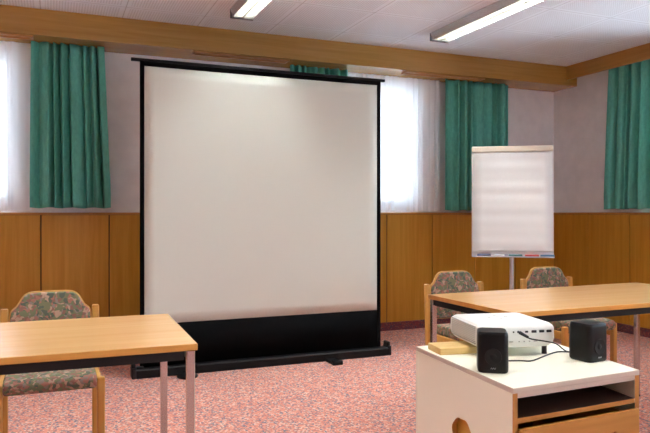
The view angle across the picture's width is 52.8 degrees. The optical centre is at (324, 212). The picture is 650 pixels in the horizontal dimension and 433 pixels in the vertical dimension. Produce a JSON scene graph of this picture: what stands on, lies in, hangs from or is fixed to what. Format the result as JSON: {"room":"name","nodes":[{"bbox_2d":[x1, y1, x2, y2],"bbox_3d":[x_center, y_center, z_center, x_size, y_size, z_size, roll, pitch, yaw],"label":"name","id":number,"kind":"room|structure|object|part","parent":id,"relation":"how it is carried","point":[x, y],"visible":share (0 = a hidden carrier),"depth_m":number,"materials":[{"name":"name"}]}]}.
{"room":"conference room","nodes":[
{"label":"conference room","id":0,"kind":"room"},
{"bbox_2d":[0,52,553,212],"bbox_3d":[-1.354,-0.193,5.984,9.000,2.785,0.250,0,0,-23],"label":"wall","id":1,"kind":"structure","parent":0,"point":[530,112],"depth_m":5.72,"materials":[{"name":"paint"}]},
{"bbox_2d":[0,213,553,322],"bbox_3d":[-1.299,0.557,5.853,8.500,1.115,0.034,0,0,-23],"label":"panelling","id":2,"kind":"object","parent":1,"relation":"attached to","point":[96,256],"visible":0.3,"depth_m":5.66,"materials":[{"name":"brown wood"}]},
{"bbox_2d":[0,4,576,91],"bbox_3d":[-1.236,-1.482,5.701,8.500,0.205,0.363,0,0,-23],"label":"beam","id":3,"kind":"structure","parent":1,"relation":"attached to","point":[115,34],"depth_m":5.82,"materials":[{"name":"brown wood"}]},
{"bbox_2d":[0,41,31,210],"bbox_3d":[-3.067,-0.694,5.056,1.467,1.366,0.030,0,0,-23],"label":"sheer curtain","id":4,"kind":"object","parent":3,"relation":"hanging from","point":[15,57],"visible":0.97,"depth_m":5.28,"materials":[{"name":"white fabric"}]},
{"bbox_2d":[0,32,33,39],"bbox_3d":[-2.694,-1.386,4.989,0.864,0.036,0.112,0,0,-23],"label":"air vent","id":5,"kind":"object","parent":3,"relation":"attached to","point":[4,35],"visible":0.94,"depth_m":5.10,"materials":[{"name":"brown wood"}]},
{"bbox_2d":[30,41,110,207],"bbox_3d":[-2.088,-0.706,5.383,0.618,1.343,0.120,0,0,-23],"label":"curtain","id":6,"kind":"object","parent":3,"relation":"hanging from","point":[70,166],"visible":1,"depth_m":5.37,"materials":[{"name":"green fabric"}]},
{"bbox_2d":[192,51,289,63],"bbox_3d":[-0.737,-1.386,5.803,0.864,0.036,0.112,0,0,-23],"label":"air vent","id":7,"kind":"object","parent":3,"relation":"attached to","point":[199,53],"visible":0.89,"depth_m":5.79,"materials":[{"name":"brown wood"}]},
{"bbox_2d":[290,65,347,75],"bbox_3d":[-0.043,-0.706,6.238,0.615,1.343,0.118,0,0,-23],"label":"curtain","id":8,"kind":"object","parent":3,"relation":"hanging from","point":[298,68],"visible":0.09,"depth_m":6.22,"materials":[{"name":"green fabric"}]},
{"bbox_2d":[348,73,439,210],"bbox_3d":[0.512,-0.694,6.558,1.486,1.366,0.030,0,0,-23],"label":"sheer curtain","id":9,"kind":"object","parent":3,"relation":"hanging from","point":[410,107],"visible":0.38,"depth_m":6.70,"materials":[{"name":"white fabric"}]},
{"bbox_2d":[401,71,484,80],"bbox_3d":[1.202,-1.386,6.611,0.924,0.036,0.112,0,0,-23],"label":"rail","id":10,"kind":"object","parent":3,"relation":"attached to","point":[406,72],"visible":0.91,"depth_m":6.59,"materials":[{"name":"brown wood"}]},
{"bbox_2d":[445,79,507,210],"bbox_3d":[1.606,-0.698,6.923,0.826,1.359,0.117,0,0,-21],"label":"curtain","id":11,"kind":"object","parent":3,"relation":"hanging from","point":[476,113],"visible":0.73,"depth_m":6.86,"materials":[{"name":"green fabric"}]},
{"bbox_2d":[381,318,450,330],"bbox_3d":[-1.300,1.157,5.855,8.500,0.085,0.030,0,0,-23],"label":"baseboard","id":12,"kind":"structure","parent":1,"relation":"attached to","point":[400,325],"depth_m":6.73,"materials":[{"name":"carpet"}]},
{"bbox_2d":[0,0,649,65],"bbox_3d":[0.524,-1.645,1.474,9.000,0.120,10.020,0,0,-23],"label":"ceiling","id":13,"kind":"structure","parent":0,"point":[550,32],"depth_m":5.43,"materials":[{"name":"paint"}]},
{"bbox_2d":[230,0,271,20],"bbox_3d":[-0.364,-1.548,4.440,0.185,0.071,1.516,0,0,-23],"label":"ceiling light","id":14,"kind":"object","parent":13,"relation":"attached to","point":[242,9],"visible":1,"depth_m":4.92,"materials":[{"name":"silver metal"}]},
{"bbox_2d":[430,0,544,42],"bbox_3d":[1.301,-1.548,5.122,0.185,0.071,1.516,0,0,-23],"label":"ceiling light","id":15,"kind":"object","parent":13,"relation":"attached to","point":[498,10],"visible":1,"depth_m":5.19,"materials":[{"name":"grey plastic"}]},
{"bbox_2d":[8,328,649,432],"bbox_3d":[0.524,1.260,1.474,9.000,0.120,10.020,0,0,-23],"label":"floor","id":16,"kind":"structure","parent":0,"point":[377,394],"depth_m":4.18,"materials":[{"name":"carpet"}]},
{"bbox_2d":[0,290,104,432],"bbox_3d":[-1.273,0.794,3.044,0.450,0.813,0.482,0,0,-23],"label":"upholstered chair","id":17,"kind":"object","parent":16,"relation":"on","point":[52,304],"visible":0.66,"depth_m":3.13,"materials":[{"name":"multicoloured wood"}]},
{"bbox_3d":[-1.392,0.969,2.787,0.034,0.462,0.036,0,0,-23],"label":"leg","id":18,"kind":"part","parent":17,"relation":"part of","materials":[{"name":"brown wood"}]},
{"bbox_3d":[-1.466,0.800,2.968,0.024,0.050,0.356,0,0,-23],"label":"rail","id":19,"kind":"part","parent":17,"relation":"part of","materials":[{"name":"brown wood"}]},
{"bbox_3d":[-1.545,0.834,3.155,0.034,0.733,0.048,0,0,-23],"label":"leg","id":20,"kind":"part","parent":17,"relation":"part of","materials":[{"name":"brown wood"}]},
{"bbox_3d":[-1.261,0.747,3.013,0.378,0.073,0.416,0,0,-23],"label":"seat","id":21,"kind":"part","parent":17,"relation":"part of","materials":[{"name":"fabric"}]},
{"bbox_3d":[-1.358,0.542,3.247,0.379,0.310,0.042,0,0,-23],"label":"backrest","id":22,"kind":"part","parent":17,"relation":"part of","materials":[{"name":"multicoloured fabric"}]},
{"bbox_2d":[10,291,89,321],"bbox_3d":[-1.351,0.541,3.229,0.367,0.298,0.044,0,0,-23],"label":"chair back","id":23,"kind":"object","parent":17,"relation":"on","point":[35,305],"depth_m":3.22,"materials":[{"name":"fabric"}]},
{"bbox_3d":[-1.161,0.834,3.314,0.034,0.733,0.048,0,0,-23],"label":"leg","id":24,"kind":"part","parent":17,"relation":"part of","materials":[{"name":"brown wood"}]},
{"bbox_3d":[-1.084,0.800,3.127,0.024,0.050,0.356,0,0,-23],"label":"rail","id":25,"kind":"part","parent":17,"relation":"part of","materials":[{"name":"brown wood"}]},
{"bbox_3d":[-1.008,0.969,2.947,0.034,0.462,0.036,0,0,-23],"label":"leg","id":26,"kind":"part","parent":17,"relation":"part of","materials":[{"name":"brown wood"}]},
{"bbox_2d":[0,314,197,432],"bbox_3d":[-1.326,0.830,2.351,1.600,0.740,0.735,0,0,-21],"label":"table","id":27,"kind":"object","parent":16,"relation":"on","point":[62,344],"visible":1,"depth_m":2.30,"materials":[{"name":"brown wood"}]},
{"bbox_3d":[-1.326,0.501,2.351,1.572,0.034,0.707,0,0,-21],"label":"frame","id":28,"kind":"part","parent":27,"relation":"part of","materials":[{"name":"black metal"}]},
{"bbox_3d":[-0.728,0.836,2.957,0.029,0.704,0.029,0,0,-21],"label":"leg","id":29,"kind":"part","parent":27,"relation":"part of","materials":[{"name":"silver metal"}]},
{"bbox_3d":[-0.475,0.836,2.313,0.029,0.704,0.029,0,0,-21],"label":"leg","id":30,"kind":"part","parent":27,"relation":"part of","materials":[{"name":"silver metal"}]},
{"bbox_2d":[130,57,390,379],"bbox_3d":[-0.405,0.035,5.083,2.106,2.330,0.287,0,0,-23],"label":"projection screen","id":31,"kind":"object","parent":16,"relation":"on","point":[260,189],"visible":0.95,"depth_m":5.15,"materials":[{"name":"white fabric"}]},
{"bbox_2d":[424,270,483,345],"bbox_3d":[0.940,0.794,4.149,0.450,0.813,0.482,0,0,-23],"label":"upholstered chair","id":32,"kind":"object","parent":16,"relation":"on","point":[459,281],"visible":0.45,"depth_m":4.29,"materials":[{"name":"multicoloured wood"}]},
{"bbox_3d":[0.668,0.834,4.260,0.034,0.733,0.048,0,0,-23],"label":"leg","id":33,"kind":"part","parent":32,"relation":"part of","materials":[{"name":"brown wood"}]},
{"bbox_3d":[0.747,0.800,4.074,0.024,0.050,0.356,0,0,-23],"label":"rail","id":34,"kind":"part","parent":32,"relation":"part of","materials":[{"name":"brown wood"}]},
{"bbox_3d":[0.953,0.747,4.118,0.378,0.073,0.416,0,0,-23],"label":"seat","id":35,"kind":"part","parent":32,"relation":"part of","materials":[{"name":"fabric"}]},
{"bbox_3d":[0.855,0.542,4.353,0.379,0.310,0.042,0,0,-23],"label":"backrest","id":36,"kind":"part","parent":32,"relation":"part of","materials":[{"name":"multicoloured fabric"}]},
{"bbox_2d":[431,271,478,317],"bbox_3d":[0.863,0.541,4.334,0.367,0.298,0.044,0,0,-23],"label":"cushion","id":37,"kind":"object","parent":32,"relation":"on","point":[444,282],"depth_m":4.32,"materials":[{"name":"fabric"}]},
{"bbox_3d":[1.052,0.834,4.420,0.034,0.733,0.048,0,0,-23],"label":"leg","id":38,"kind":"part","parent":32,"relation":"part of","materials":[{"name":"brown wood"}]},
{"bbox_2d":[472,145,554,289],"bbox_3d":[1.685,0.302,5.918,0.704,1.796,0.635,0,0,11],"label":"flip chart","id":39,"kind":"object","parent":16,"relation":"on","point":[533,148],"visible":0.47,"depth_m":5.85,"materials":[{"name":"white metal"}]},
{"bbox_2d":[473,151,552,251],"bbox_3d":[1.669,-0.097,5.837,0.684,0.890,0.049,0,0,11],"label":"paper pad","id":40,"kind":"object","parent":39,"relation":"attached to","point":[513,202],"visible":1,"depth_m":5.83,"materials":[{"name":"white paper"}]},
{"bbox_2d":[472,256,554,257],"bbox_3d":[1.660,0.392,5.797,0.704,0.014,0.052,0,0,11],"label":"tray","id":41,"kind":"object","parent":39,"relation":"on","point":[472,256],"depth_m":5.76,"materials":[{"name":"silver metal"}]},
{"bbox_2d":[540,255,554,256],"bbox_3d":[1.947,0.380,5.733,0.117,0.021,0.020,0,0,11],"label":"marker pen","id":42,"kind":"object","parent":39,"relation":"on","point":[540,255],"visible":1,"depth_m":5.73,"materials":[{"name":"blue plastic"}]},
{"bbox_2d":[416,343,638,432],"bbox_3d":[0.622,0.825,2.026,0.531,0.750,0.567,0,0,-23],"label":"cart","id":43,"kind":"object","parent":16,"relation":"on","point":[557,392],"visible":0.92,"depth_m":1.86,"materials":[{"name":"beige laminate"}]},
{"bbox_2d":[428,341,476,354],"bbox_3d":[0.463,0.440,2.138,0.230,0.021,0.100,0,0,-14],"label":"wooden block","id":44,"kind":"object","parent":43,"relation":"on","point":[454,347],"visible":0.58,"depth_m":2.09,"materials":[{"name":"brown wood"}]},
{"bbox_3d":[0.400,0.802,1.942,0.018,0.675,0.554,0,0,-18],"label":"panel","id":45,"kind":"part","parent":43,"relation":"part of","materials":[{"name":"beige laminate"}]},
{"bbox_2d":[477,327,507,373],"bbox_3d":[0.478,0.393,1.873,0.085,0.114,0.089,0,0,10],"label":"speaker","id":46,"kind":"object","parent":43,"relation":"on","point":[492,343],"visible":1,"depth_m":1.83},
{"bbox_2d":[450,312,553,353],"bbox_3d":[0.577,0.398,2.174,0.265,0.103,0.268,0,0,-11],"label":"projector","id":47,"kind":"object","parent":43,"relation":"on","point":[464,327],"visible":0.91,"depth_m":2.07,"materials":[{"name":"white plastic"}]},
{"bbox_2d":[519,331,568,351],"bbox_3d":[0.690,0.404,2.032,0.176,0.072,0.037,0,0,-7],"label":"cable","id":48,"kind":"object","parent":47,"relation":"attached to","point":[520,332],"visible":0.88,"depth_m":2.02,"materials":[{"name":"black rubber"}]},
{"bbox_2d":[508,351,568,361],"bbox_3d":[0.633,0.438,2.012,0.336,0.024,0.058,0,0,-28],"label":"cable","id":49,"kind":"object","parent":43,"relation":"on","point":[556,351],"visible":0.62,"depth_m":2.00,"materials":[{"name":"black rubber"}]},
{"bbox_2d":[518,385,634,422],"bbox_3d":[0.620,0.536,2.027,0.495,0.013,0.537,0,0,-23],"label":"shelf","id":50,"kind":"object","parent":43,"relation":"attached to","point":[544,406],"depth_m":1.84,"materials":[{"name":"brown wood"}]},
{"bbox_3d":[0.686,0.471,1.784,0.432,0.013,0.016,0,0,-25],"label":"rail","id":51,"kind":"part","parent":43,"relation":"part of","materials":[{"name":"beige laminate"}]},
{"bbox_3d":[0.694,0.678,1.772,0.436,0.243,0.011,0,0,-25],"label":"drawer","id":52,"kind":"part","parent":43,"relation":"part of","materials":[{"name":"brown wood"}]},
{"bbox_2d":[569,319,606,362],"bbox_3d":[0.807,0.393,2.009,0.085,0.114,0.089,0,0,-29],"label":"speaker","id":53,"kind":"object","parent":43,"relation":"on","point":[587,338],"visible":1,"depth_m":1.98},
{"bbox_3d":[0.822,0.802,2.123,0.018,0.675,0.528,0,0,-15],"label":"panel","id":54,"kind":"part","parent":43,"relation":"part of","materials":[{"name":"beige laminate"}]},
{"bbox_2d":[428,282,649,395],"bbox_3d":[1.459,0.830,3.656,1.600,0.740,0.735,0,0,-23],"label":"table","id":55,"kind":"object","parent":16,"relation":"on","point":[551,304],"visible":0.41,"depth_m":3.49,"materials":[{"name":"brown wood"}]},
{"bbox_3d":[0.608,0.836,3.667,0.029,0.704,0.029,0,0,-23],"label":"leg","id":56,"kind":"part","parent":55,"relation":"part of","materials":[{"name":"silver metal"}]},
{"bbox_3d":[1.459,0.501,3.656,1.572,0.034,0.707,0,0,-23],"label":"frame","id":57,"kind":"part","parent":55,"relation":"part of","materials":[{"name":"black metal"}]},
{"bbox_3d":[2.038,0.836,4.280,0.029,0.704,0.029,0,0,-23],"label":"leg","id":58,"kind":"part","parent":55,"relation":"part of","materials":[{"name":"silver metal"}]},
{"bbox_2d":[520,266,616,362],"bbox_3d":[1.667,0.794,4.484,0.450,0.813,0.482,0,0,-23],"label":"upholstered chair","id":59,"kind":"object","parent":16,"relation":"on","point":[548,276],"visible":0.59,"depth_m":4.60,"materials":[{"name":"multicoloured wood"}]},
{"bbox_3d":[1.395,0.834,4.595,0.034,0.733,0.048,0,0,-23],"label":"leg","id":60,"kind":"part","parent":59,"relation":"part of","materials":[{"name":"brown wood"}]},
{"bbox_3d":[1.582,0.542,4.688,0.379,0.310,0.042,0,0,-23],"label":"backrest","id":61,"kind":"part","parent":59,"relation":"part of","materials":[{"name":"multicoloured fabric"}]},
{"bbox_2d":[527,267,567,288],"bbox_3d":[1.590,0.541,4.669,0.367,0.298,0.044,0,0,-23],"label":"cushion","id":62,"kind":"object","parent":59,"relation":"on","point":[538,277],"depth_m":4.66,"materials":[{"name":"fabric"}]},
{"bbox_3d":[1.474,0.800,4.409,0.024,0.050,0.356,0,0,-23],"label":"rail","id":63,"kind":"part","parent":59,"relation":"part of","materials":[{"name":"brown wood"}]},
{"bbox_3d":[1.548,0.969,4.228,0.034,0.462,0.036,0,0,-23],"label":"leg","id":64,"kind":"part","parent":59,"relation":"part of","materials":[{"name":"brown wood"}]},
{"bbox_3d":[1.779,0.834,4.755,0.034,0.733,0.048,0,0,-23],"label":"leg","id":65,"kind":"part","parent":59,"relation":"part of","materials":[{"name":"brown wood"}]},
{"bbox_3d":[1.679,0.747,4.453,0.378,0.073,0.416,0,0,-23],"label":"seat","id":66,"kind":"part","parent":59,"relation":"part of","materials":[{"name":"fabric"}]},
{"bbox_3d":[1.932,0.969,4.388,0.034,0.462,0.036,0,0,-23],"label":"leg","id":67,"kind":"part","parent":59,"relation":"part of","materials":[{"name":"brown wood"}]},
{"bbox_2d":[554,70,649,212],"bbox_3d":[4.611,-0.193,3.040,0.250,2.785,9.770,0,0,-23],"label":"wall","id":68,"kind":"structure","parent":0,"point":[580,112],"depth_m":7.09,"materials":[{"name":"paint"}]},
{"bbox_2d":[553,213,649,328],"bbox_3d":[4.436,0.557,3.091,0.034,1.115,9.497,0,0,-23],"label":"panelling","id":69,"kind":"object","parent":68,"relation":"attached to","point":[590,248],"visible":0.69,"depth_m":6.77,"materials":[{"name":"brown wood"}]},
{"bbox_2d":[566,43,649,79],"bbox_3d":[4.448,-1.512,2.911,0.150,0.147,9.156,0,0,-23],"label":"valance","id":70,"kind":"object","parent":68,"relation":"attached to","point":[640,53],"visible":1,"depth_m":6.56,"materials":[{"name":"brown wood"}]},
{"bbox_2d":[604,59,649,208],"bbox_3d":[3.023,-0.793,6.353,0.094,1.524,0.794,0,0,-23],"label":"curtain","id":71,"kind":"object","parent":70,"relation":"hanging from","point":[627,145],"visible":0.93,"depth_m":6.44,"materials":[{"name":"green fabric"}]},
{"bbox_2d":[615,322,649,337],"bbox_3d":[4.439,1.157,3.088,0.030,0.085,9.490,0,0,-23],"label":"baseboard","id":72,"kind":"structure","parent":68,"relation":"attached to","point":[625,328],"depth_m":6.47,"materials":[{"name":"carpet"}]}
]}

